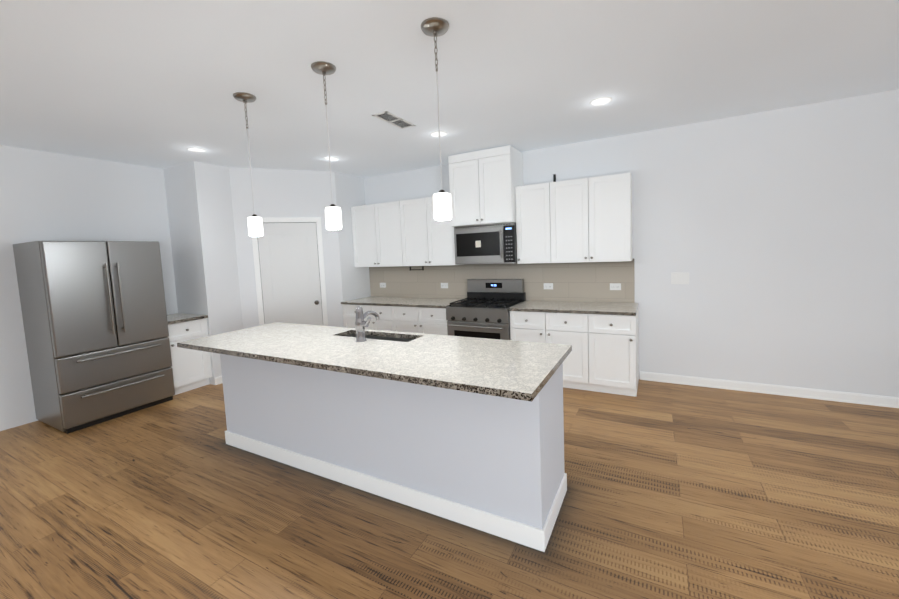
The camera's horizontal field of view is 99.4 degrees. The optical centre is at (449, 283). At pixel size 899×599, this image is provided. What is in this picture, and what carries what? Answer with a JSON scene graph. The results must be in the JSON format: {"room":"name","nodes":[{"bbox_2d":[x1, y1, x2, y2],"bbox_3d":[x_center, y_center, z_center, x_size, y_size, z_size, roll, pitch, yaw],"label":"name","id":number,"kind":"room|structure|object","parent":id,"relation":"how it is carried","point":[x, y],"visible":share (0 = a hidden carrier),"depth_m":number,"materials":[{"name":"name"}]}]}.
{"room":"kitchen","nodes":[
{"label":"kitchen","id":0,"kind":"room"},
{"bbox_2d":[0,145,177,430],"bbox_3d":[-5.423,0.261,1.657,0.100,2.725,7.585,0,5,28],"label":"wall","id":1,"kind":"structure","parent":0,"point":[47,196],"depth_m":3.97,"materials":[{"name":"grey paint"}]},
{"bbox_2d":[163,161,370,384],"bbox_3d":[-2.424,-0.184,5.502,1.505,2.725,2.075,0,5,28],"label":"wall","id":2,"kind":"structure","parent":0,"point":[210,209],"depth_m":4.95,"materials":[{"name":"grey paint"}]},
{"bbox_2d":[214,376,222,384],"bbox_3d":[-2.806,1.202,4.920,0.017,0.092,0.437,0,5,28],"label":"baseboard","id":3,"kind":"structure","parent":2,"relation":"attached to","point":[218,380],"depth_m":4.76,"materials":[{"name":"white wood"}]},
{"bbox_2d":[252,217,327,325],"bbox_3d":[-2.167,0.147,5.256,0.563,2.084,0.697,0,5,28],"label":"pantry door","id":4,"kind":"structure","parent":2,"relation":"in","point":[289,270],"depth_m":5.23,"materials":[{"name":"white wood"}]},
{"bbox_2d":[0,379,898,598],"bbox_3d":[-0.325,1.567,0.210,10.450,0.060,9.850,0,5,28],"label":"floor","id":5,"kind":"structure","parent":0,"point":[677,491],"depth_m":2.22,"materials":[{"name":"brown wood"}]},
{"bbox_2d":[13,241,174,433],"bbox_3d":[-3.637,0.467,3.986,0.811,1.780,0.920,0,5,28],"label":"refrigerator","id":6,"kind":"object","parent":5,"relation":"on","point":[95,321],"visible":1,"depth_m":3.70,"materials":[{"name":"silver metal"}]},
{"bbox_2d":[167,313,211,395],"bbox_3d":[-3.323,0.849,4.650,0.638,0.882,0.455,0,5,28],"label":"base cabinet","id":7,"kind":"object","parent":5,"relation":"on","point":[192,369],"visible":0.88,"depth_m":4.52,"materials":[{"name":"white wood"}]},
{"bbox_2d":[342,304,376,329],"bbox_3d":[-1.124,0.692,5.688,0.602,0.840,0.642,0,5,28],"label":"base cabinet","id":8,"kind":"object","parent":5,"relation":"on","point":[349,310],"depth_m":5.43,"materials":[{"name":"white wood"}]},
{"bbox_2d":[373,304,396,330],"bbox_3d":[-0.761,0.693,5.491,0.468,0.840,0.642,0,5,28],"label":"base cabinet","id":9,"kind":"object","parent":5,"relation":"on","point":[387,316],"depth_m":5.16,"materials":[{"name":"white wood"}]},
{"bbox_2d":[220,354,566,551],"bbox_3d":[-0.571,0.883,2.801,2.689,0.894,0.626,0,5,28],"label":"kitchen island","id":10,"kind":"object","parent":5,"relation":"on","point":[468,431],"depth_m":2.28,"materials":[{"name":"paint"}]},
{"bbox_2d":[177,322,571,401],"bbox_3d":[-0.661,0.435,2.630,2.756,0.034,0.868,0,5,28],"label":"island countertop","id":11,"kind":"structure","parent":10,"relation":"on","point":[498,368],"depth_m":2.29,"materials":[{"name":"grey stone"}]},
{"bbox_2d":[353,306,379,341],"bbox_3d":[-0.560,0.279,2.749,0.146,0.248,0.246,0,5,28],"label":"faucet","id":12,"kind":"object","parent":11,"relation":"on","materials":[{"name":"silver metal"}]},
{"bbox_2d":[369,334,408,341],"bbox_3d":[-0.540,0.525,2.879,0.709,0.222,0.218,0,5,28],"label":"sink","id":13,"kind":"object","parent":11,"relation":"in","point":[370,335],"depth_m":2.97,"materials":[{"name":"grey metal"}]},
{"bbox_2d":[397,304,453,334],"bbox_3d":[-0.261,0.695,5.220,0.914,0.840,0.642,0,5,28],"label":"base cabinet","id":14,"kind":"object","parent":5,"relation":"on","point":[413,320],"depth_m":4.88,"materials":[{"name":"white wood"}]},
{"bbox_2d":[341,296,462,307],"bbox_3d":[-0.647,0.260,5.372,1.740,0.032,0.662,0,5,28],"label":"countertop","id":15,"kind":"structure","parent":14,"relation":"on","point":[386,302],"depth_m":5.20,"materials":[{"name":"grey stone"}]},
{"bbox_2d":[446,279,525,339],"bbox_3d":[0.464,0.549,4.755,0.792,1.148,0.733,0,5,28],"label":"range","id":16,"kind":"object","parent":5,"relation":"on","point":[482,311],"visible":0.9,"depth_m":4.58,"materials":[{"name":"silver metal"}]},
{"bbox_2d":[510,312,596,391],"bbox_3d":[1.244,0.700,4.404,0.906,0.840,0.642,0,5,28],"label":"base cabinet","id":17,"kind":"object","parent":5,"relation":"on","point":[576,330],"depth_m":4.04,"materials":[{"name":"white wood"}]},
{"bbox_2d":[509,300,636,315],"bbox_3d":[1.388,0.267,4.269,1.286,0.032,0.662,0,5,28],"label":"countertop","id":18,"kind":"structure","parent":17,"relation":"on","point":[586,308],"depth_m":4.13,"materials":[{"name":"grey stone"}]},
{"bbox_2d":[597,304,638,396],"bbox_3d":[1.755,0.701,4.127,0.503,0.840,0.642,0,5,28],"label":"base cabinet","id":19,"kind":"object","parent":5,"relation":"on","point":[602,338],"depth_m":3.82,"materials":[{"name":"white wood"}]},
{"bbox_2d":[0,0,898,177],"bbox_3d":[-0.441,-1.206,-0.021,10.450,0.060,9.850,0,5,28],"label":"ceiling","id":20,"kind":"structure","parent":0,"point":[153,83],"depth_m":2.54,"materials":[{"name":"paint"}]},
{"bbox_2d":[187,147,206,151],"bbox_3d":[-2.687,-1.418,4.053,0.176,0.008,0.176,0,5,28],"label":"recessed light","id":21,"kind":"object","parent":20,"relation":"in","point":[194,149],"visible":0.98,"depth_m":4.04,"materials":[{"name":"white plastic"}]},
{"bbox_2d":[233,92,263,236],"bbox_3d":[-1.477,-0.859,2.829,0.152,1.017,0.152,0,5,28],"label":"pendant light","id":22,"kind":"object","parent":20,"relation":"hanging from","point":[255,225],"visible":1,"depth_m":2.82,"materials":[{"name":"white glass"}]},
{"bbox_2d":[311,61,341,229],"bbox_3d":[-0.774,-0.857,2.448,0.152,1.017,0.152,0,5,28],"label":"pendant light","id":23,"kind":"object","parent":20,"relation":"hanging from","point":[333,217],"visible":1,"depth_m":2.44,"materials":[{"name":"white glass"}]},
{"bbox_2d":[324,157,338,160],"bbox_3d":[-1.444,-1.520,4.660,0.176,0.008,0.176,0,5,28],"label":"recessed light","id":24,"kind":"object","parent":20,"relation":"in","point":[332,158],"visible":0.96,"depth_m":4.65,"materials":[{"name":"white plastic"}]},
{"bbox_2d":[372,111,415,128],"bbox_3d":[-0.491,-1.456,3.419,0.158,0.010,0.440,0,5,28],"label":"ceiling vent","id":25,"kind":"object","parent":20,"relation":"in","point":[393,119],"visible":1,"depth_m":3.40,"materials":[{"name":"white metal"}]},
{"bbox_2d":[421,17,451,220],"bbox_3d":[-0.056,-0.855,2.059,0.152,1.017,0.152,0,5,28],"label":"pendant light","id":26,"kind":"object","parent":20,"relation":"hanging from","point":[434,27],"visible":1,"depth_m":2.05,"materials":[{"name":"white glass"}]},
{"bbox_2d":[430,131,446,136],"bbox_3d":[-0.109,-1.509,3.859,0.176,0.008,0.176,0,5,28],"label":"recessed light","id":27,"kind":"object","parent":20,"relation":"in","point":[436,133],"visible":0.98,"depth_m":3.84,"materials":[{"name":"white plastic"}]},
{"bbox_2d":[590,97,611,105],"bbox_3d":[1.258,-1.508,3.164,0.176,0.008,0.176,0,5,28],"label":"recessed light","id":28,"kind":"object","parent":20,"relation":"in","point":[600,101],"visible":1,"depth_m":3.16,"materials":[{"name":"white plastic"}]},
{"bbox_2d":[364,89,898,396],"bbox_3d":[2.635,-0.269,3.977,8.845,2.725,0.106,0,5,28],"label":"wall","id":29,"kind":"structure","parent":0,"point":[774,234],"depth_m":3.75,"materials":[{"name":"grey paint"}]},
{"bbox_2d":[351,201,406,266],"bbox_3d":[-0.955,-0.701,5.629,0.949,0.905,0.337,0,5,28],"label":"upper cabinet","id":30,"kind":"object","parent":29,"relation":"attached to","point":[379,239],"depth_m":5.47,"materials":[{"name":"white wood"}]},
{"bbox_2d":[380,283,385,287],"bbox_3d":[-1.039,0.031,5.935,0.118,0.078,0.006,0,5,28],"label":"electrical outlet","id":31,"kind":"object","parent":29,"relation":"attached to","point":[382,285],"visible":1,"depth_m":5.93,"materials":[{"name":"white plastic"}]},
{"bbox_2d":[403,197,462,268],"bbox_3d":[-0.244,-0.698,5.243,0.913,0.905,0.337,0,5,28],"label":"upper cabinet","id":32,"kind":"object","parent":29,"relation":"attached to","point":[430,241],"depth_m":5.09,"materials":[{"name":"white wood"}]},
{"bbox_2d":[441,283,447,287],"bbox_3d":[-0.073,0.035,5.412,0.118,0.078,0.006,0,5,28],"label":"electrical outlet","id":33,"kind":"object","parent":29,"relation":"attached to","point":[444,285],"visible":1,"depth_m":5.41,"materials":[{"name":"white plastic"}]},
{"bbox_2d":[448,145,522,228],"bbox_3d":[0.462,-1.158,4.740,0.800,0.860,0.462,0,5,28],"label":"upper cabinet","id":34,"kind":"object","parent":29,"relation":"attached to","point":[482,182],"depth_m":4.52,"materials":[{"name":"white wood"}]},
{"bbox_2d":[454,222,516,264],"bbox_3d":[0.493,-0.490,4.802,0.792,0.480,0.448,0,5,28],"label":"microwave","id":35,"kind":"object","parent":34,"relation":"attached to","point":[496,243],"visible":1,"depth_m":4.63,"materials":[{"name":"silver metal"}]},
{"bbox_2d":[515,173,558,263],"bbox_3d":[1.065,-0.764,4.526,0.463,1.045,0.337,0,5,28],"label":"upper cabinet","id":36,"kind":"object","parent":29,"relation":"attached to","point":[537,242],"depth_m":4.39,"materials":[{"name":"white wood"}]},
{"bbox_2d":[544,283,552,288],"bbox_3d":[1.222,0.039,4.710,0.118,0.078,0.006,0,5,28],"label":"electrical outlet","id":37,"kind":"object","parent":29,"relation":"attached to","point":[548,285],"visible":1,"depth_m":4.71,"materials":[{"name":"white plastic"}]},
{"bbox_2d":[555,173,632,262],"bbox_3d":[1.552,-0.692,4.270,0.883,0.905,0.337,0,5,28],"label":"upper cabinet","id":38,"kind":"object","parent":29,"relation":"attached to","point":[580,220],"depth_m":4.08,"materials":[{"name":"white wood"}]},
{"bbox_2d":[610,283,620,289],"bbox_3d":[1.893,0.041,4.347,0.118,0.078,0.006,0,5,28],"label":"electrical outlet","id":39,"kind":"object","parent":29,"relation":"attached to","point":[615,286],"visible":1,"depth_m":4.34,"materials":[{"name":"white plastic"}]},
{"bbox_2d":[671,272,688,283],"bbox_3d":[2.446,-0.051,4.042,0.165,0.125,0.009,0,5,28],"label":"switch plate","id":40,"kind":"object","parent":29,"relation":"attached to","point":[679,277],"visible":1,"depth_m":4.04,"materials":[{"name":"white plastic"}]},
{"bbox_2d":[640,371,898,407],"bbox_3d":[4.310,1.052,3.145,4.900,0.092,0.017,0,5,28],"label":"baseboard","id":41,"kind":"structure","parent":29,"relation":"attached to","point":[867,399],"depth_m":3.73,"materials":[{"name":"white wood"}]}
]}

